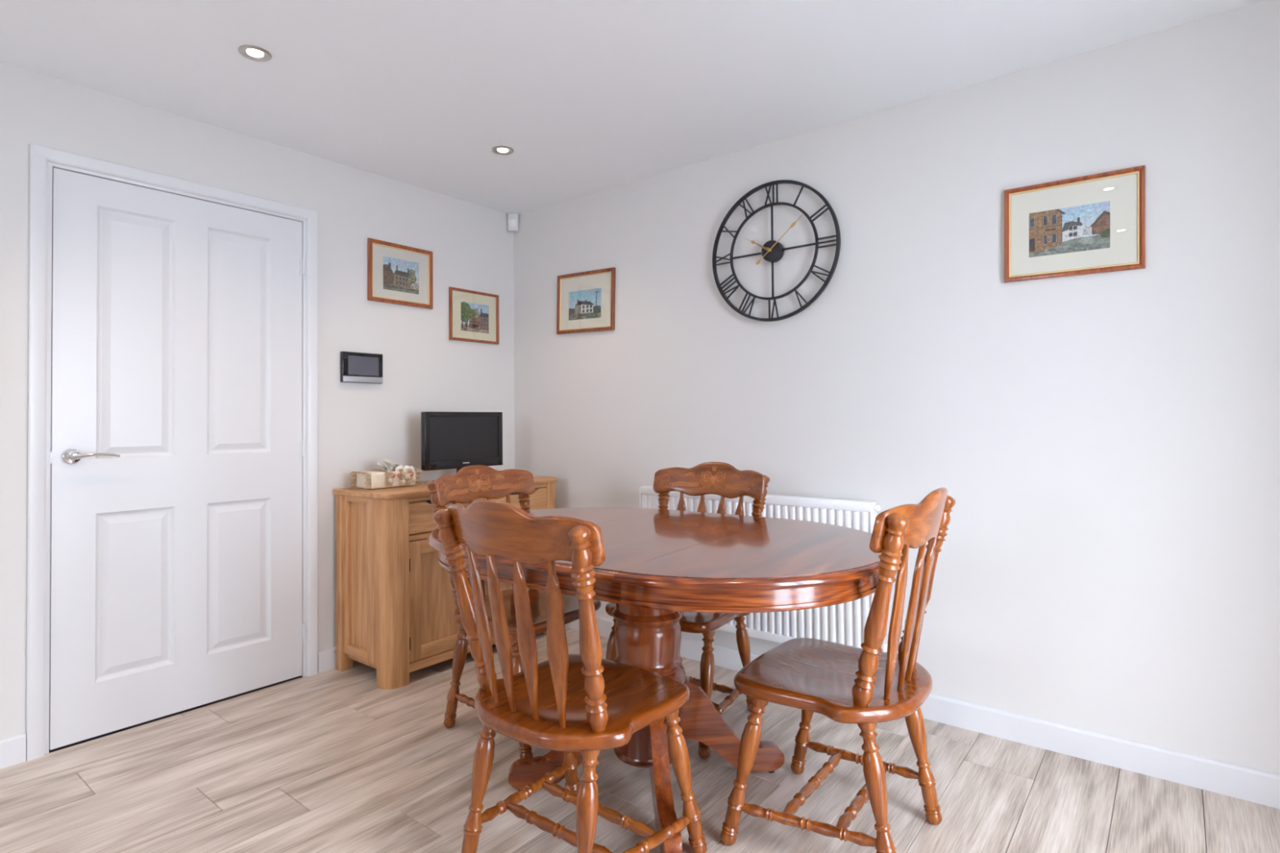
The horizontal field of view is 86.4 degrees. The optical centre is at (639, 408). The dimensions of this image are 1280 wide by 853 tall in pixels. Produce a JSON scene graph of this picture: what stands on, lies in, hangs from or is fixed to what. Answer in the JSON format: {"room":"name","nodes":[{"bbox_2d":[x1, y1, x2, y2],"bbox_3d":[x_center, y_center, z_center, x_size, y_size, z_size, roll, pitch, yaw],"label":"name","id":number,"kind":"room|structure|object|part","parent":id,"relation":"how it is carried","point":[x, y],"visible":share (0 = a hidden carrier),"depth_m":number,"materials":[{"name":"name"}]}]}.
{"room":"dining room","nodes":[
{"label":"dining room","id":0,"kind":"room"},
{"bbox_2d":[0,733,26,768],"bbox_3d":[-3.103,1.104,0.883,0.016,0.090,3.477,-1,-1,38],"label":"baseboard","id":1,"kind":"structure","parent":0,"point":[12,748],"depth_m":2.22,"materials":[{"name":"white wood"}]},
{"bbox_2d":[0,61,515,739],"bbox_3d":[-2.507,0.040,1.775,0.120,2.357,5.600,-1,-1,38],"label":"wall","id":2,"kind":"structure","parent":0,"point":[360,425],"depth_m":3.06,"materials":[{"name":"white paint"}]},
{"bbox_2d":[26,142,318,761],"bbox_3d":[-1.762,0.142,2.668,0.179,2.049,0.968,-1,-1,38],"label":"door","id":3,"kind":"structure","parent":2,"relation":"in","point":[172,500],"depth_m":2.57,"materials":[{"name":"white wood"}]},
{"bbox_3d":[-2.017,0.138,2.282,0.018,2.049,0.046,-1,-1,38],"label":"architrave","id":4,"kind":"part","parent":3,"relation":"part of","materials":[{"name":"white wood"}]},
{"bbox_3d":[-1.905,0.167,2.381,0.049,0.026,0.140,-1,-1,38],"label":"lever","id":5,"kind":"part","parent":3,"relation":"part of","materials":[{"name":"silver metal"}]},
{"bbox_3d":[-1.851,0.671,2.502,0.012,0.595,0.241,-1,-1,38],"label":"panel","id":6,"kind":"part","parent":3,"relation":"part of","materials":[{"name":"white wood"}]},
{"bbox_3d":[-1.858,-0.269,2.518,0.012,0.904,0.241,-1,-1,38],"label":"panel","id":7,"kind":"part","parent":3,"relation":"part of","materials":[{"name":"white wood"}]},
{"bbox_3d":[-1.740,-0.860,2.660,0.018,0.046,0.968,-1,-1,38],"label":"architrave","id":8,"kind":"part","parent":3,"relation":"part of","materials":[{"name":"white wood"}]},
{"bbox_3d":[-1.633,0.674,2.779,0.012,0.595,0.241,-1,-1,38],"label":"panel","id":9,"kind":"part","parent":3,"relation":"part of","materials":[{"name":"white wood"}]},
{"bbox_3d":[-1.640,-0.266,2.794,0.012,0.904,0.241,-1,-1,38],"label":"panel","id":10,"kind":"part","parent":3,"relation":"part of","materials":[{"name":"white wood"}]},
{"bbox_3d":[-1.446,0.145,3.005,0.018,2.049,0.046,-1,-1,38],"label":"architrave","id":11,"kind":"part","parent":3,"relation":"part of","materials":[{"name":"white wood"}]},
{"bbox_2d":[318,647,357,673],"bbox_3d":[-1.066,1.129,3.461,0.016,0.090,1.151,-1,-1,38],"label":"baseboard","id":12,"kind":"structure","parent":2,"relation":"attached to","point":[326,658],"depth_m":3.04,"materials":[{"name":"white"}]},
{"bbox_2d":[340,351,382,383],"bbox_3d":[-1.301,-0.189,3.191,0.026,0.141,0.200,-1,-1,38],"label":"monitor","id":13,"kind":"object","parent":2,"relation":"attached to","point":[355,367],"visible":1,"depth_m":3.17,"materials":[{"name":"black plastic"}]},
{"bbox_2d":[367,237,432,309],"bbox_3d":[-1.177,-0.658,3.365,0.018,0.296,0.352,-1,-1,38],"label":"framed piece","id":14,"kind":"object","parent":2,"relation":"attached to","point":[397,273],"visible":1,"depth_m":3.36,"materials":[{"name":"paper"}]},
{"bbox_2d":[382,255,418,294],"bbox_3d":[-1.179,-0.655,3.367,0.001,0.162,0.199,-1,-1,38],"label":"painting","id":15,"kind":"object","parent":14,"relation":"attached to","point":[398,275],"depth_m":3.36},
{"bbox_2d":[448,286,498,344],"bbox_3d":[-0.899,-0.498,3.713,0.018,0.278,0.325,-1,-1,38],"label":"framed piece","id":16,"kind":"object","parent":2,"relation":"attached to","point":[473,316],"visible":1,"depth_m":3.71,"materials":[{"name":"brown wood"}]},
{"bbox_2d":[461,301,488,333],"bbox_3d":[-0.900,-0.493,3.717,0.001,0.158,0.191,-1,-1,38],"label":"painting","id":17,"kind":"object","parent":16,"relation":"attached to","point":[474,317],"depth_m":3.72},
{"bbox_2d":[0,0,1264,213],"bbox_3d":[-0.999,-1.220,0.596,3.990,0.100,5.840,-1,-1,38],"label":"ceiling","id":18,"kind":"structure","parent":0,"point":[587,96],"depth_m":2.27,"materials":[{"name":"white paint"}]},
{"bbox_2d":[238,44,271,62],"bbox_3d":[-1.238,-1.139,2.192,0.094,0.006,0.094,-1,-1,38],"label":"recessed light","id":19,"kind":"object","parent":18,"relation":"in","point":[251,52],"visible":1,"depth_m":2.19,"materials":[{"name":"silver metal"}]},
{"bbox_2d":[492,146,513,155],"bbox_3d":[-0.603,-1.131,2.996,0.094,0.006,0.094,-1,-1,38],"label":"recessed light","id":20,"kind":"object","parent":18,"relation":"in","point":[501,150],"visible":1,"depth_m":2.99,"materials":[{"name":"silver metal"}]},
{"bbox_2d":[0,626,1279,852],"bbox_3d":[-1.027,1.157,0.595,3.870,0.060,5.600,-1,-1,38],"label":"floor","id":21,"kind":"structure","parent":0,"point":[333,761],"depth_m":2.03,"materials":[{"name":"grey"}]},
{"bbox_2d":[333,475,557,689],"bbox_3d":[-0.888,0.767,3.321,0.436,0.807,1.017,-1,-1,38],"label":"sideboard","id":22,"kind":"object","parent":21,"relation":"on","point":[396,606],"visible":0.48,"depth_m":2.94,"materials":[{"name":"brown wood"}]},
{"bbox_3d":[-1.328,0.778,3.067,0.045,0.784,0.060,-1,-1,38],"label":"post","id":23,"kind":"part","parent":22,"relation":"part of","materials":[{"name":"brown wood"}]},
{"bbox_3d":[-1.224,0.397,2.970,0.160,0.027,0.020,-1,-1,38],"label":"rail","id":24,"kind":"part","parent":22,"relation":"part of","materials":[{"name":"brown wood"}]},
{"bbox_3d":[-1.219,1.062,2.960,0.160,0.040,0.020,-1,-1,38],"label":"rail","id":25,"kind":"part","parent":22,"relation":"part of","materials":[{"name":"brown wood"}]},
{"bbox_3d":[-1.216,0.726,2.972,0.164,0.636,0.010,-1,-1,38],"label":"panel","id":26,"kind":"part","parent":22,"relation":"part of","materials":[{"name":"brown wood"}]},
{"bbox_3d":[-0.893,1.108,3.322,0.380,0.015,0.945,-1,-1,38],"label":"board","id":27,"kind":"part","parent":22,"relation":"part of","materials":[{"name":"brown wood"}]},
{"bbox_2d":[349,458,422,489],"bbox_3d":[-1.159,0.296,3.123,0.152,0.129,0.279,-1,-1,38],"label":"tissue box","id":28,"kind":"object","parent":22,"relation":"on","point":[393,474],"visible":1,"depth_m":3.08,"materials":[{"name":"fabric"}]},
{"bbox_3d":[-1.037,0.772,2.862,0.085,0.784,0.100,-1,-1,38],"label":"post","id":29,"kind":"part","parent":22,"relation":"part of","materials":[{"name":"brown wood"}]},
{"bbox_3d":[-0.965,0.823,2.911,0.020,0.509,0.058,-1,-1,38],"label":"door","id":30,"kind":"part","parent":22,"relation":"part of","materials":[{"name":"brown wood"}]},
{"bbox_3d":[-0.732,0.556,3.220,0.030,0.023,0.837,-1,-1,38],"label":"rail","id":31,"kind":"part","parent":22,"relation":"part of","materials":[{"name":"brown wood"}]},
{"bbox_3d":[-0.858,0.599,3.053,0.020,0.058,0.294,-1,-1,38],"label":"rail","id":32,"kind":"part","parent":22,"relation":"part of","materials":[{"name":"brown wood"}]},
{"bbox_3d":[-0.860,0.824,3.053,0.007,0.401,0.302,-1,-1,38],"label":"door panel","id":33,"kind":"part","parent":22,"relation":"part of","materials":[{"name":"brown wood"}]},
{"bbox_3d":[-0.854,1.050,3.046,0.020,0.058,0.294,-1,-1,38],"label":"rail","id":34,"kind":"part","parent":22,"relation":"part of","materials":[{"name":"brown wood"}]},
{"bbox_3d":[-0.863,0.472,3.051,0.021,0.133,0.398,-1,-1,38],"label":"drawer","id":35,"kind":"part","parent":22,"relation":"part of","materials":[{"name":"brown wood"}]},
{"bbox_3d":[-0.727,1.102,3.211,0.030,0.036,0.837,-1,-1,38],"label":"rail","id":36,"kind":"part","parent":22,"relation":"part of","materials":[{"name":"brown wood"}]},
{"bbox_2d":[421,411,502,472],"bbox_3d":[-0.876,0.192,3.417,0.170,0.346,0.472,-1,-1,38],"label":"television","id":37,"kind":"object","parent":22,"relation":"on","point":[449,440],"visible":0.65,"depth_m":3.39,"materials":[{"name":"black plastic"}]},
{"bbox_3d":[-0.888,0.159,3.427,0.030,0.280,0.472,-1,-1,38],"label":"casing","id":38,"kind":"part","parent":37,"relation":"part of","materials":[{"name":"black plastic"}]},
{"bbox_3d":[-0.733,0.393,3.223,0.030,0.019,0.837,-1,-1,38],"label":"rail","id":39,"kind":"part","parent":22,"relation":"part of","materials":[{"name":"brown wood"}]},
{"bbox_3d":[-0.706,0.826,3.239,0.020,0.509,0.058,-1,-1,38],"label":"door","id":40,"kind":"part","parent":22,"relation":"part of","materials":[{"name":"brown wood"}]},
{"bbox_3d":[-0.601,0.828,3.381,0.007,0.401,0.302,-1,-1,38],"label":"door panel","id":41,"kind":"part","parent":22,"relation":"part of","materials":[{"name":"brown wood"}]},
{"bbox_3d":[-0.596,0.475,3.388,0.021,0.133,0.398,-1,-1,38],"label":"drawer","id":42,"kind":"part","parent":22,"relation":"part of","materials":[{"name":"brown wood"}]},
{"bbox_3d":[-0.476,0.779,3.572,0.085,0.784,0.100,-1,-1,38],"label":"post","id":43,"kind":"part","parent":22,"relation":"part of","materials":[{"name":"brown wood"}]},
{"bbox_2d":[426,465,601,758],"bbox_3d":[-0.444,0.688,2.535,0.512,0.936,0.501,-1,-1,34],"label":"dining chair","id":44,"kind":"object","parent":21,"relation":"on","point":[469,483],"visible":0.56,"depth_m":2.51,"materials":[{"name":"brown wood"}]},
{"bbox_3d":[-0.693,0.497,2.458,0.155,0.472,0.051,-1,-1,10],"label":"post","id":45,"kind":"part","parent":44,"relation":"part of","materials":[{"name":"brown wood"}]},
{"bbox_3d":[-0.659,0.955,2.465,0.110,0.403,0.048,-1,-1,14],"label":"leg","id":46,"kind":"part","parent":44,"relation":"part of","materials":[{"name":"brown wood"}]},
{"bbox_3d":[-0.616,0.293,2.656,0.106,0.139,0.500,-1,-1,34],"label":"crest rail","id":47,"kind":"part","parent":44,"relation":"part of","materials":[{"name":"brown wood"}]},
{"bbox_3d":[-0.398,0.949,2.253,0.048,0.405,0.132,0,-1,-35],"label":"leg","id":48,"kind":"part","parent":44,"relation":"part of","materials":[{"name":"brown wood"}]},
{"bbox_3d":[-0.463,0.501,2.797,0.051,0.472,0.155,0,-1,-32],"label":"post","id":49,"kind":"part","parent":44,"relation":"part of","materials":[{"name":"brown wood"}]},
{"bbox_3d":[-0.427,0.741,2.522,0.455,0.041,0.475,-1,-1,34],"label":"seat","id":50,"kind":"part","parent":44,"relation":"part of","materials":[{"name":"brown wood"}]},
{"bbox_2d":[433,499,706,852],"bbox_3d":[-0.171,0.672,1.690,0.501,0.936,0.512,-1,-1,38],"label":"dining chair","id":51,"kind":"object","parent":21,"relation":"on","point":[588,704],"visible":1,"depth_m":1.56,"materials":[{"name":"brown wood"}]},
{"bbox_3d":[-0.433,0.483,1.692,0.155,0.472,0.051,0,-1,-28],"label":"post","id":52,"kind":"part","parent":51,"relation":"part of","materials":[{"name":"brown wood"}]},
{"bbox_3d":[-0.396,0.940,1.681,0.110,0.403,0.048,0,-1,-32],"label":"leg","id":53,"kind":"part","parent":51,"relation":"part of","materials":[{"name":"brown wood"}]},
{"bbox_3d":[-0.299,0.273,1.536,0.500,0.139,0.106,-1,-1,38],"label":"crest rail","id":54,"kind":"part","parent":51,"relation":"part of","materials":[{"name":"brown wood"}]},
{"bbox_3d":[-0.213,0.942,1.964,0.048,0.405,0.132,-1,-1,17],"label":"leg","id":55,"kind":"part","parent":51,"relation":"part of","materials":[{"name":"brown wood"}]},
{"bbox_3d":[-0.158,0.726,1.705,0.475,0.041,0.455,-1,-1,38],"label":"seat","id":56,"kind":"part","parent":51,"relation":"part of","materials":[{"name":"brown wood"}]},
{"bbox_3d":[-0.109,0.476,1.441,0.051,0.472,0.155,-1,-1,14],"label":"post","id":57,"kind":"part","parent":51,"relation":"part of","materials":[{"name":"brown wood"}]},
{"bbox_3d":[-0.117,0.934,1.465,0.048,0.403,0.110,-1,-1,18],"label":"leg","id":58,"kind":"part","parent":51,"relation":"part of","materials":[{"name":"brown wood"}]},
{"bbox_3d":[0.111,0.936,1.712,0.132,0.405,0.048,0,-1,-32],"label":"leg","id":59,"kind":"part","parent":51,"relation":"part of","materials":[{"name":"brown wood"}]},
{"bbox_2d":[426,506,881,852],"bbox_3d":[0.025,0.763,2.097,1.469,0.760,1.002,-1,-1,34],"label":"dining table","id":60,"kind":"object","parent":21,"relation":"on","point":[658,566],"visible":0.65,"depth_m":1.85,"materials":[{"name":"brown wood"}]},
{"bbox_3d":[-0.380,0.403,2.371,0.501,0.022,1.002,-1,-1,34],"label":"edge moulding","id":61,"kind":"part","parent":60,"relation":"part of","materials":[{"name":"brown wood"}]},
{"bbox_3d":[-0.250,0.391,1.693,0.465,0.022,0.018,-1,-1,34],"label":"edge moulding","id":62,"kind":"part","parent":60,"relation":"part of","materials":[{"name":"brown wood"}]},
{"bbox_3d":[-0.225,0.981,2.061,0.339,0.304,0.045,0,-1,-7],"label":"scroll leg","id":63,"kind":"part","parent":60,"relation":"part of","materials":[{"name":"brown wood"}]},
{"bbox_3d":[0.060,0.976,1.841,0.045,0.304,0.339,0,-1,-7],"label":"scroll leg","id":64,"kind":"part","parent":60,"relation":"part of","materials":[{"name":"brown wood"}]},
{"bbox_3d":[0.280,0.978,2.126,0.339,0.304,0.045,0,-1,-7],"label":"scroll leg","id":65,"kind":"part","parent":60,"relation":"part of","materials":[{"name":"brown wood"}]},
{"bbox_3d":[0.425,0.388,1.835,0.501,0.022,1.002,-1,-1,34],"label":"edge moulding","id":66,"kind":"part","parent":60,"relation":"part of","materials":[{"name":"brown wood"}]},
{"bbox_2d":[605,462,769,759],"bbox_3d":[0.168,0.684,2.557,0.501,0.936,0.512,-1,-1,36],"label":"dining chair","id":67,"kind":"object","parent":21,"relation":"on","point":[722,479],"visible":0.39,"depth_m":2.58,"materials":[{"name":"brown wood"}]},
{"bbox_3d":[-0.109,0.951,2.517,0.132,0.405,0.048,0,-1,-34],"label":"leg","id":68,"kind":"part","parent":67,"relation":"part of","materials":[{"name":"brown wood"}]},
{"bbox_3d":[0.094,0.497,2.810,0.051,0.472,0.155,-1,-1,12],"label":"post","id":69,"kind":"part","parent":67,"relation":"part of","materials":[{"name":"brown wood"}]},
{"bbox_3d":[0.156,0.737,2.540,0.475,0.041,0.455,-1,-1,36],"label":"seat","id":70,"kind":"part","parent":67,"relation":"part of","materials":[{"name":"brown wood"}]},
{"bbox_3d":[0.223,0.944,2.277,0.048,0.405,0.132,-1,-1,15],"label":"leg","id":71,"kind":"part","parent":67,"relation":"part of","materials":[{"name":"brown wood"}]},
{"bbox_3d":[0.284,0.287,2.728,0.500,0.139,0.106,-1,-1,36],"label":"crest rail","id":72,"kind":"part","parent":67,"relation":"part of","materials":[{"name":"brown wood"}]},
{"bbox_3d":[0.397,0.948,2.565,0.110,0.403,0.048,0,-1,-34],"label":"leg","id":73,"kind":"part","parent":67,"relation":"part of","materials":[{"name":"brown wood"}]},
{"bbox_3d":[0.426,0.490,2.570,0.155,0.472,0.051,0,-1,-30],"label":"post","id":74,"kind":"part","parent":67,"relation":"part of","materials":[{"name":"brown wood"}]},
{"bbox_2d":[720,487,955,852],"bbox_3d":[0.546,0.669,1.821,0.512,0.936,0.501,-1,-1,37],"label":"dining chair","id":75,"kind":"object","parent":21,"relation":"on","point":[867,686],"visible":1,"depth_m":1.70,"materials":[{"name":"brown wood"}]},
{"bbox_3d":[0.271,0.935,1.768,0.132,0.405,0.048,-1,-1,16],"label":"leg","id":76,"kind":"part","parent":75,"relation":"part of","materials":[{"name":"brown wood"}]},
{"bbox_3d":[0.516,0.939,2.096,0.048,0.405,0.132,0,-1,-33],"label":"leg","id":77,"kind":"part","parent":75,"relation":"part of","materials":[{"name":"brown wood"}]},
{"bbox_3d":[0.530,0.722,1.833,0.455,0.041,0.475,-1,-1,37],"label":"seat","id":78,"kind":"part","parent":75,"relation":"part of","materials":[{"name":"brown wood"}]},
{"bbox_3d":[0.557,0.930,1.590,0.048,0.403,0.110,0,-1,-33],"label":"leg","id":79,"kind":"part","parent":75,"relation":"part of","materials":[{"name":"brown wood"}]},
{"bbox_3d":[0.550,0.473,1.565,0.051,0.472,0.155,0,-1,-29],"label":"post","id":80,"kind":"part","parent":75,"relation":"part of","materials":[{"name":"brown wood"}]},
{"bbox_3d":[0.706,0.267,1.706,0.106,0.139,0.500,-1,-1,37],"label":"crest rail","id":81,"kind":"part","parent":75,"relation":"part of","materials":[{"name":"brown wood"}]},
{"bbox_3d":[0.768,0.933,1.873,0.110,0.403,0.048,-1,-1,16],"label":"leg","id":82,"kind":"part","parent":75,"relation":"part of","materials":[{"name":"brown wood"}]},
{"bbox_3d":[0.795,0.476,1.893,0.155,0.472,0.051,-1,-1,13],"label":"post","id":83,"kind":"part","parent":75,"relation":"part of","materials":[{"name":"brown wood"}]},
{"bbox_2d":[513,0,1279,774],"bbox_3d":[0.784,0.030,2.820,3.990,2.357,0.120,-1,-1,38],"label":"wall","id":84,"kind":"structure","parent":0,"point":[1105,446],"depth_m":2.35,"materials":[{"name":"white paint"}]},
{"bbox_2d":[507,213,518,231],"bbox_3d":[-0.729,-1.067,3.911,0.060,0.100,0.044,0,-1,-7],"label":"sensor","id":85,"kind":"object","parent":84,"relation":"attached to","point":[513,218],"visible":1,"depth_m":3.90,"materials":[{"name":"white plastic"}]},
{"bbox_2d":[556,266,615,334],"bbox_3d":[-0.290,-0.558,3.585,0.421,0.342,0.018,1,0,38],"label":"framed piece","id":86,"kind":"object","parent":84,"relation":"attached to","point":[585,300],"visible":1,"depth_m":3.58,"materials":[{"name":"brown wood"}]},
{"bbox_2d":[568,288,601,319],"bbox_3d":[-0.291,-0.546,3.590,0.235,0.155,0.001,1,0,38],"label":"painting","id":87,"kind":"object","parent":86,"relation":"attached to","point":[585,304],"depth_m":3.59},
{"bbox_2d":[639,485,887,652],"bbox_3d":[0.463,0.759,2.932,1.203,0.788,0.090,-1,-1,38],"label":"radiator","id":88,"kind":"object","parent":84,"relation":"attached to","point":[844,624],"visible":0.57,"depth_m":2.72,"materials":[{"name":"white metal"}]},
{"bbox_3d":[0.435,0.385,2.907,1.101,0.032,0.010,-1,-1,38],"label":"header rail","id":89,"kind":"part","parent":88,"relation":"part of","materials":[{"name":"white metal"}]},
{"bbox_3d":[0.440,0.948,2.898,1.101,0.034,0.010,-1,-1,38],"label":"header rail","id":90,"kind":"part","parent":88,"relation":"part of","materials":[{"name":"white metal"}]},
{"bbox_2d":[711,179,840,321],"bbox_3d":[0.559,-0.665,2.888,0.592,0.592,0.055,-1,-1,38],"label":"wall clock","id":91,"kind":"object","parent":84,"relation":"attached to","point":[772,251],"visible":1,"depth_m":2.88,"materials":[{"name":"black metal"}]},
{"bbox_2d":[564,616,1279,808],"bbox_3d":[0.751,1.103,2.749,3.750,0.090,0.016,-1,-1,38],"label":"baseboard","id":92,"kind":"structure","parent":84,"relation":"attached to","point":[1243,783],"depth_m":2.19,"materials":[{"name":"white wood"}]},
{"bbox_2d":[1004,164,1145,282],"bbox_3d":[1.415,-0.595,2.239,0.402,0.331,0.018,0,0,38],"label":"framed piece","id":93,"kind":"object","parent":84,"relation":"attached to","point":[1095,223],"visible":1,"depth_m":2.23,"materials":[{"name":"brown wood"}]},
{"bbox_2d":[1029,200,1110,257],"bbox_3d":[1.411,-0.587,2.246,0.229,0.152,0.001,0,0,38],"label":"painting","id":94,"kind":"object","parent":93,"relation":"attached to","point":[1086,227],"depth_m":2.24}
]}

